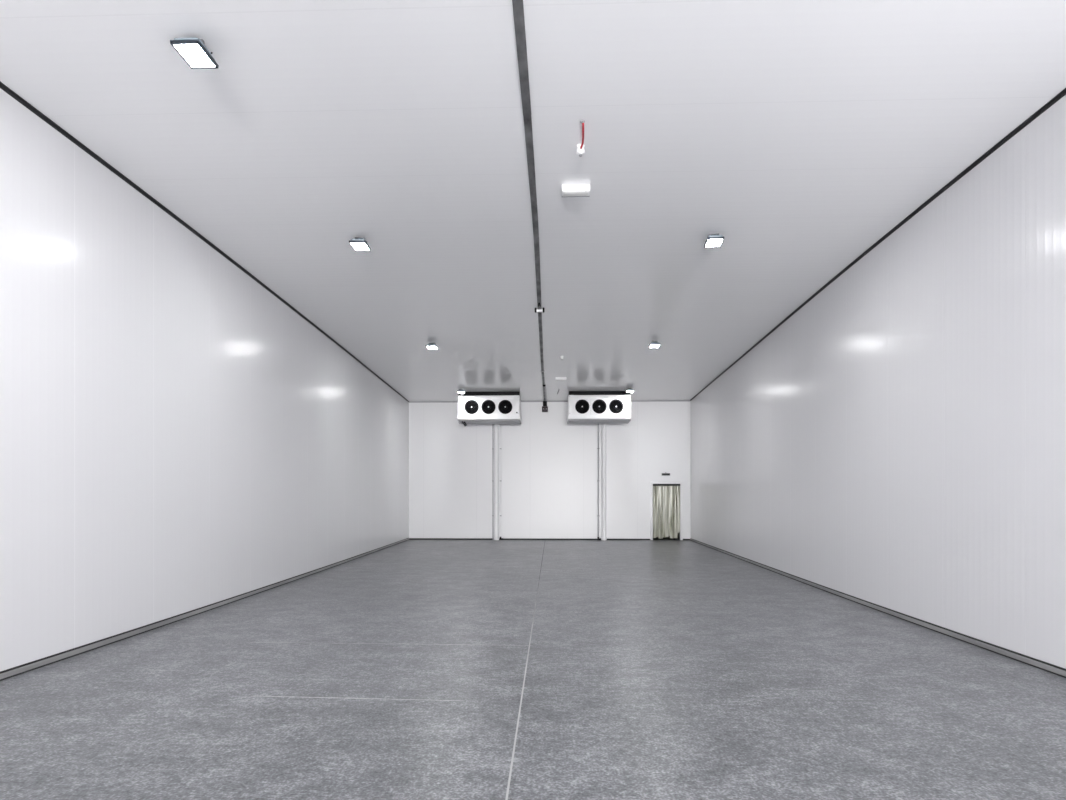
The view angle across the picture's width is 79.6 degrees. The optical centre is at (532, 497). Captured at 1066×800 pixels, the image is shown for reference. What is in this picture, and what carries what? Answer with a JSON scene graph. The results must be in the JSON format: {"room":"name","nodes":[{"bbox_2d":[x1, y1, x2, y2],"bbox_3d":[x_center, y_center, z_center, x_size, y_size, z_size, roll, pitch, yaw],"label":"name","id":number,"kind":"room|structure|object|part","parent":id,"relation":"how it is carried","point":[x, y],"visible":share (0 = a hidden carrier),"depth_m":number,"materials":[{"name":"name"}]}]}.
{"room":"cold storage room","nodes":[
{"label":"cold storage room","id":0,"kind":"room"},
{"bbox_2d":[0,88,408,670],"bbox_3d":[-4.931,-1.005,2.107,0.479,5.190,43.904,0,0,1],"label":"wall","id":1,"kind":"structure","parent":0,"point":[176,438],"depth_m":7.63,"materials":[{"name":"white metal"}]},
{"bbox_2d":[0,82,408,401],"bbox_3d":[-4.856,-3.582,2.106,0.389,0.036,43.906,0,0,1],"label":"trim","id":2,"kind":"structure","parent":1,"relation":"attached to","point":[3,87],"depth_m":7.59,"materials":[{"name":"grey metal"}]},
{"bbox_2d":[0,538,409,680],"bbox_3d":[-4.853,1.554,2.106,0.394,0.072,43.906,0,0,1],"label":"baseboard","id":3,"kind":"structure","parent":1,"relation":"attached to","point":[42,662],"depth_m":7.59,"materials":[{"name":"black"}]},
{"bbox_2d":[0,0,1065,400],"bbox_3d":[-0.089,-3.675,1.954,10.900,0.150,44.300,0,0,2],"label":"ceiling","id":4,"kind":"structure","parent":0,"point":[800,134],"depth_m":6.53,"materials":[{"name":"white metal"}]},
{"bbox_2d":[170,38,218,68],"bbox_3d":[-2.664,-3.539,5.044,0.224,0.129,0.300,0,0,2],"label":"floodlight","id":5,"kind":"object","parent":4,"relation":"attached to","point":[193,51],"visible":1,"depth_m":5.01,"materials":[{"name":"grey"}]},
{"bbox_3d":[-2.664,-3.483,5.044,0.188,0.011,0.260,0,0,2],"label":"glass","id":6,"kind":"part","parent":5,"relation":"part of","materials":[{"name":"white glass"}]},
{"bbox_2d":[349,237,370,250],"bbox_3d":[-2.398,-3.539,8.872,0.224,0.129,0.300,0,0,1],"label":"floodlight","id":7,"kind":"object","parent":4,"relation":"attached to","point":[358,244],"visible":1,"depth_m":8.84,"materials":[{"name":"silver metal"}]},
{"bbox_3d":[-2.398,-3.483,8.872,0.188,0.011,0.260,0,0,1],"label":"glass","id":8,"kind":"part","parent":7,"relation":"part of","materials":[{"name":"white glass"}]},
{"bbox_2d":[426,342,437,348],"bbox_3d":[-2.348,-3.539,14.875,0.224,0.129,0.300,0,0,2],"label":"floodlight","id":9,"kind":"object","parent":4,"relation":"attached to","point":[431,345],"visible":1,"depth_m":14.81,"materials":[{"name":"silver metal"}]},
{"bbox_2d":[458,392,520,425],"bbox_3d":[-1.492,-3.010,22.227,2.128,1.180,1.000,0,0,2],"label":"evaporator unit","id":10,"kind":"object","parent":4,"relation":"hanging from","point":[473,407],"visible":1,"depth_m":21.77,"materials":[{"name":"white metal"}]},
{"bbox_3d":[-2.085,-3.068,21.791,0.571,0.571,0.030,0,0,2],"label":"fan plate","id":11,"kind":"part","parent":10,"relation":"part of","materials":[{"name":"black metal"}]},
{"bbox_3d":[-1.511,-3.068,21.773,0.571,0.571,0.030,0,0,2],"label":"fan plate","id":12,"kind":"part","parent":10,"relation":"part of","materials":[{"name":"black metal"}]},
{"bbox_2d":[458,415,520,420],"bbox_3d":[-1.491,-2.708,22.232,2.124,0.185,0.990,0,0,2],"label":"drip tray","id":13,"kind":"object","parent":10,"relation":"on","point":[460,417],"depth_m":21.75,"materials":[{"name":"white metal"}]},
{"bbox_3d":[-0.941,-3.068,21.755,0.571,0.571,0.030,0,0,2],"label":"fan plate","id":14,"kind":"part","parent":10,"relation":"part of","materials":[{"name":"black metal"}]},
{"bbox_2d":[512,0,545,400],"bbox_3d":[-0.210,-3.587,1.948,0.156,0.026,43.880,0,0,2],"label":"rail","id":15,"kind":"object","parent":4,"relation":"attached to","point":[518,8],"visible":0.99,"depth_m":6.28,"materials":[{"name":"metal"}]},
{"bbox_2d":[535,303,543,312],"bbox_3d":[0.120,-3.553,11.990,0.186,0.095,0.435,0,0,2],"label":"clamp","id":16,"kind":"object","parent":15,"relation":"attached to","point":[536,309],"visible":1,"depth_m":12.14,"materials":[{"name":"white metal"}]},
{"bbox_2d":[556,377,565,380],"bbox_3d":[0.840,-3.558,19.223,0.326,0.084,0.139,0,0,2],"label":"emergency light","id":17,"kind":"object","parent":4,"relation":"attached to","point":[557,378],"visible":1,"depth_m":19.16,"materials":[{"name":"white plastic"}]},
{"bbox_2d":[562,184,589,196],"bbox_3d":[0.496,-3.558,7.428,0.326,0.084,0.139,0,0,2],"label":"emergency light","id":18,"kind":"object","parent":4,"relation":"attached to","point":[578,190],"visible":1,"depth_m":7.36,"materials":[{"name":"white plastic"}]},
{"bbox_2d":[564,192,587,195],"bbox_3d":[0.496,-3.520,7.426,0.280,0.008,0.099,0,0,2],"label":"diffuser","id":19,"kind":"object","parent":18,"relation":"attached to","point":[565,193],"depth_m":7.42,"materials":[{"name":"white plastic"}]},
{"bbox_2d":[576,120,584,156],"bbox_3d":[0.481,-3.550,6.357,0.092,0.108,0.505,0,0,2],"label":"cable","id":20,"kind":"object","parent":4,"relation":"attached to","point":[580,151],"visible":1,"depth_m":6.52,"materials":[{"name":"red plastic"}]},
{"bbox_2d":[567,391,630,423],"bbox_3d":[2.262,-3.072,22.110,2.128,1.055,1.000,0,0,2],"label":"evaporator unit","id":21,"kind":"object","parent":4,"relation":"hanging from","point":[584,407],"visible":1,"depth_m":21.65,"materials":[{"name":"white metal"}]},
{"bbox_3d":[1.668,-3.068,21.674,0.571,0.571,0.030,0,0,2],"label":"fan plate","id":22,"kind":"part","parent":21,"relation":"part of","materials":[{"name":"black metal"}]},
{"bbox_2d":[567,414,630,421],"bbox_3d":[2.262,-2.708,22.115,2.124,0.185,0.990,0,0,2],"label":"drip tray","id":23,"kind":"object","parent":21,"relation":"on","point":[571,417],"depth_m":21.64,"materials":[{"name":"white metal"}]},
{"bbox_3d":[2.243,-3.068,21.655,0.571,0.571,0.030,0,0,2],"label":"fan plate","id":24,"kind":"part","parent":21,"relation":"part of","materials":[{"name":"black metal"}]},
{"bbox_3d":[2.812,-3.068,21.638,0.571,0.571,0.030,0,0,2],"label":"fan plate","id":25,"kind":"part","parent":21,"relation":"part of","materials":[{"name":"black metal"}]},
{"bbox_2d":[649,341,659,347],"bbox_3d":[2.795,-3.539,14.727,0.224,0.129,0.300,0,0,2],"label":"floodlight","id":26,"kind":"object","parent":4,"relation":"attached to","point":[652,344],"visible":1,"depth_m":14.66,"materials":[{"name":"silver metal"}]},
{"bbox_2d":[704,233,723,247],"bbox_3d":[2.474,-3.539,8.750,0.224,0.129,0.300,0,0,6],"label":"floodlight","id":27,"kind":"object","parent":4,"relation":"attached to","point":[713,240],"visible":1,"depth_m":8.70,"materials":[{"name":"silver metal"}]},
{"bbox_3d":[2.474,-3.483,8.750,0.188,0.011,0.260,0,0,6],"label":"glass","id":28,"kind":"part","parent":27,"relation":"part of","materials":[{"name":"white glass"}]},
{"bbox_2d":[0,540,1065,799],"bbox_3d":[-0.089,1.690,1.954,10.900,0.200,44.300,0,0,2],"label":"floor","id":29,"kind":"structure","parent":0,"point":[657,669],"depth_m":5.21,"materials":[{"name":"concrete"}]},
{"bbox_2d":[272,696,459,700],"bbox_3d":[-1.393,1.591,5.061,1.701,0.005,0.005,0,0,4],"label":"trim","id":30,"kind":"structure","parent":29,"relation":"on","point":[272,696],"depth_m":5.05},
{"bbox_2d":[505,543,544,799],"bbox_3d":[-0.180,1.591,1.942,0.012,0.005,43.870,0,0,2],"label":"joint","id":31,"kind":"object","parent":29,"relation":"on","point":[510,772],"depth_m":4.70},
{"bbox_2d":[410,401,689,538],"bbox_3d":[0.599,-1.005,23.968,10.900,5.190,0.150,0,0,2],"label":"wall","id":32,"kind":"structure","parent":0,"point":[549,465],"depth_m":23.90,"materials":[{"name":"white metal"}]},
{"bbox_2d":[409,403,409,537],"bbox_3d":[-4.641,-1.005,24.051,0.060,5.090,0.012,0,0,2],"label":"trim","id":33,"kind":"structure","parent":32,"relation":"attached to","point":[409,403],"depth_m":24.04,"materials":[{"name":"white metal"}]},
{"bbox_2d":[492,424,493,539],"bbox_3d":[-1.498,-0.710,23.928,0.058,4.600,0.058,0,0,2],"label":"conduit","id":34,"kind":"object","parent":32,"relation":"attached to","point":[492,424],"visible":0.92,"depth_m":23.91,"materials":[{"name":"grey"}]},
{"bbox_2d":[494,424,498,539],"bbox_3d":[-1.377,-0.816,23.338,0.205,4.812,1.229,0,0,2],"label":"drain pipe","id":35,"kind":"object","parent":32,"relation":"attached to","point":[496,426],"visible":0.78,"depth_m":23.73,"materials":[{"name":"white plastic"}]},
{"bbox_2d":[500,424,502,539],"bbox_3d":[-1.173,-0.713,23.894,0.136,4.594,0.105,0,0,2],"label":"conduit","id":36,"kind":"object","parent":32,"relation":"attached to","point":[500,424],"visible":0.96,"depth_m":23.87,"materials":[{"name":"white plastic"}]},
{"bbox_2d":[409,538,649,539],"bbox_3d":[-0.148,1.565,23.904,9.010,0.050,0.025,0,0,2],"label":"baseboard","id":37,"kind":"structure","parent":32,"relation":"attached to","point":[409,538],"depth_m":23.93,"materials":[{"name":"black"}]},
{"bbox_2d":[542,401,547,411],"bbox_3d":[0.444,-3.379,23.820,0.220,0.398,0.155,0,0,2],"label":"bracket","id":38,"kind":"object","parent":32,"relation":"attached to","point":[544,407],"visible":1,"depth_m":23.76,"materials":[{"name":"black plastic"}]},
{"bbox_2d":[409,400,689,402],"bbox_3d":[0.576,-3.578,23.876,10.500,0.045,0.035,0,0,2],"label":"trim","id":39,"kind":"structure","parent":32,"relation":"attached to","point":[631,400],"depth_m":23.89,"materials":[{"name":"grey metal"}]},
{"bbox_2d":[597,424,600,539],"bbox_3d":[2.461,-0.709,23.776,0.147,4.602,0.113,0,0,2],"label":"conduit","id":40,"kind":"object","parent":32,"relation":"attached to","point":[598,448],"visible":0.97,"depth_m":23.75,"materials":[{"name":"grey"}]},
{"bbox_2d":[601,424,606,539],"bbox_3d":[2.611,-0.818,23.213,0.212,4.815,1.229,0,0,2],"label":"drain pipe","id":41,"kind":"object","parent":32,"relation":"attached to","point":[603,440],"visible":0.74,"depth_m":23.60,"materials":[{"name":"white plastic"}]},
{"bbox_2d":[650,481,682,539],"bbox_3d":[4.957,0.499,23.823,1.200,2.182,0.187,0,0,2],"label":"door frame","id":42,"kind":"structure","parent":32,"relation":"in","point":[651,482],"depth_m":23.73,"materials":[{"name":"white metal"}]},
{"bbox_2d":[653,484,679,538],"bbox_3d":[4.955,0.519,23.787,1.012,2.034,0.079,0,0,2],"label":"curtain","id":43,"kind":"object","parent":42,"relation":"hanging from","point":[664,493],"visible":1,"depth_m":23.78,"materials":[{"name":"beige fabric"}]},
{"bbox_3d":[4.955,-0.462,23.772,1.012,0.073,0.050,0,0,2],"label":"rail","id":44,"kind":"part","parent":43,"relation":"part of","materials":[{"name":"black"}]},
{"bbox_2d":[689,402,690,538],"bbox_3d":[5.806,-1.005,23.724,0.065,5.090,0.012,0,0,2],"label":"trim","id":45,"kind":"structure","parent":32,"relation":"attached to","point":[689,402],"depth_m":23.72,"materials":[{"name":"white metal"}]},
{"bbox_2d":[653,486,678,539],"bbox_3d":[4.993,0.290,24.981,2.020,2.800,2.150,0,0,2],"label":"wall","id":46,"kind":"structure","parent":0,"point":[676,493],"depth_m":25.93,"materials":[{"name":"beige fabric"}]},
{"bbox_2d":[690,95,1065,668],"bbox_3d":[5.200,-1.005,12.594,0.257,5.190,22.307,0,0,3],"label":"wall","id":47,"kind":"structure","parent":0,"point":[897,443],"depth_m":7.74,"materials":[{"name":"white metal"}]},
{"bbox_2d":[690,538,1065,677],"bbox_3d":[5.123,1.554,12.598,0.172,0.072,22.308,0,0,3],"label":"baseboard","id":48,"kind":"structure","parent":47,"relation":"attached to","point":[1036,663],"depth_m":7.71,"materials":[{"name":"black"}]},
{"bbox_2d":[690,88,1065,400],"bbox_3d":[4.691,-3.582,1.807,0.359,0.036,43.905,0,0,3],"label":"trim","id":49,"kind":"structure","parent":47,"relation":"attached to","point":[1062,93],"depth_m":7.75,"materials":[{"name":"grey metal"}]}
]}

